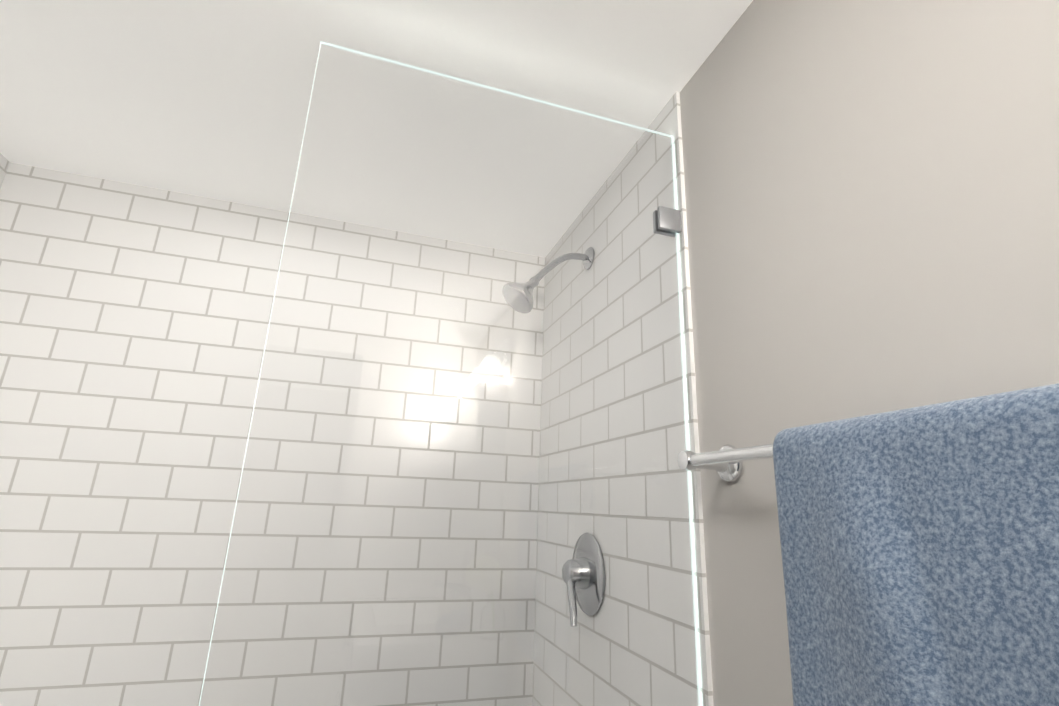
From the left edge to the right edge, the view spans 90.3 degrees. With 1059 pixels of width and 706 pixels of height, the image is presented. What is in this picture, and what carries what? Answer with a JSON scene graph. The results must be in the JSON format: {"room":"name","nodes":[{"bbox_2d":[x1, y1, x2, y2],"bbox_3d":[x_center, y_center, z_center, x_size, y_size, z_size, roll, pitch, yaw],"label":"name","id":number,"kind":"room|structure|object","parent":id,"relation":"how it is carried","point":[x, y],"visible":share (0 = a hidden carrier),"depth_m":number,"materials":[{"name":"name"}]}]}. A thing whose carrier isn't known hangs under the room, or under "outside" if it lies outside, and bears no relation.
{"room":"bathroom","nodes":[
{"label":"bathroom","id":0,"kind":"room"},
{"bbox_2d":[0,0,752,211],"bbox_3d":[-0.006,-0.996,-0.327,1.690,0.100,4.410,7,-17,-17],"label":"ceiling","id":1,"kind":"structure","parent":0,"point":[206,98],"depth_m":1.02,"materials":[{"name":"white paint"}]},
{"bbox_2d":[680,0,1058,705],"bbox_3d":[0.475,0.376,0.291,0.100,2.150,2.865,7,-17,-17],"label":"wall","id":2,"kind":"structure","parent":0,"point":[872,200],"depth_m":0.64,"materials":[{"name":"white paint"}]},
{"bbox_2d":[647,92,712,705],"bbox_3d":[0.141,0.581,1.131,0.008,2.095,0.795,7,-17,-17],"label":"tiled wall edge","id":3,"kind":"structure","parent":2,"relation":"attached to","point":[667,120],"depth_m":0.89,"materials":[{"name":"white tile"}]},
{"bbox_2d":[678,383,1058,705],"bbox_3d":[0.356,0.241,0.369,0.112,0.432,0.816,7,-17,-17],"label":"towel rail","id":4,"kind":"object","parent":2,"relation":"attached to","point":[920,553],"visible":1,"depth_m":0.41,"materials":[{"name":"silver metal"}]},
{"bbox_3d":[-0.705,0.638,1.332,1.690,2.150,0.100,7,-17,-17],"label":"wall","id":5,"kind":"structure","parent":0,"visible":0},
{"bbox_2d":[0,162,288,705],"bbox_3d":[-0.687,0.597,1.289,1.490,2.095,0.010,7,-17,-17],"label":"wall tile","id":6,"kind":"structure","parent":5,"relation":"attached to","point":[134,322],"depth_m":1.30,"materials":[{"name":"white tile"}]},
{"bbox_3d":[-1.038,0.189,-0.162,0.100,2.150,2.865,7,-17,-17],"label":"wall","id":7,"kind":"structure","parent":0,"visible":0},
{"bbox_2d":[0,153,9,188],"bbox_3d":[-1.269,0.406,0.709,0.008,2.095,0.795,7,-17,-17],"label":"wall tile","id":8,"kind":"structure","parent":7,"relation":"attached to","point":[4,163],"depth_m":1.35,"materials":[{"name":"white tile"}]},
{"bbox_3d":[-0.598,1.522,0.609,1.472,0.055,0.814,7,-17,-17],"label":"shower pan","id":9,"kind":"object","parent":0,"visible":0},
{"bbox_2d":[199,41,700,705],"bbox_3d":[-0.063,0.490,0.678,0.660,1.999,0.030,7,-17,-17],"label":"glass","id":10,"kind":"object","parent":9,"relation":"on","point":[465,479],"visible":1,"depth_m":0.75,"materials":[{"name":"clear glass"}]}
]}

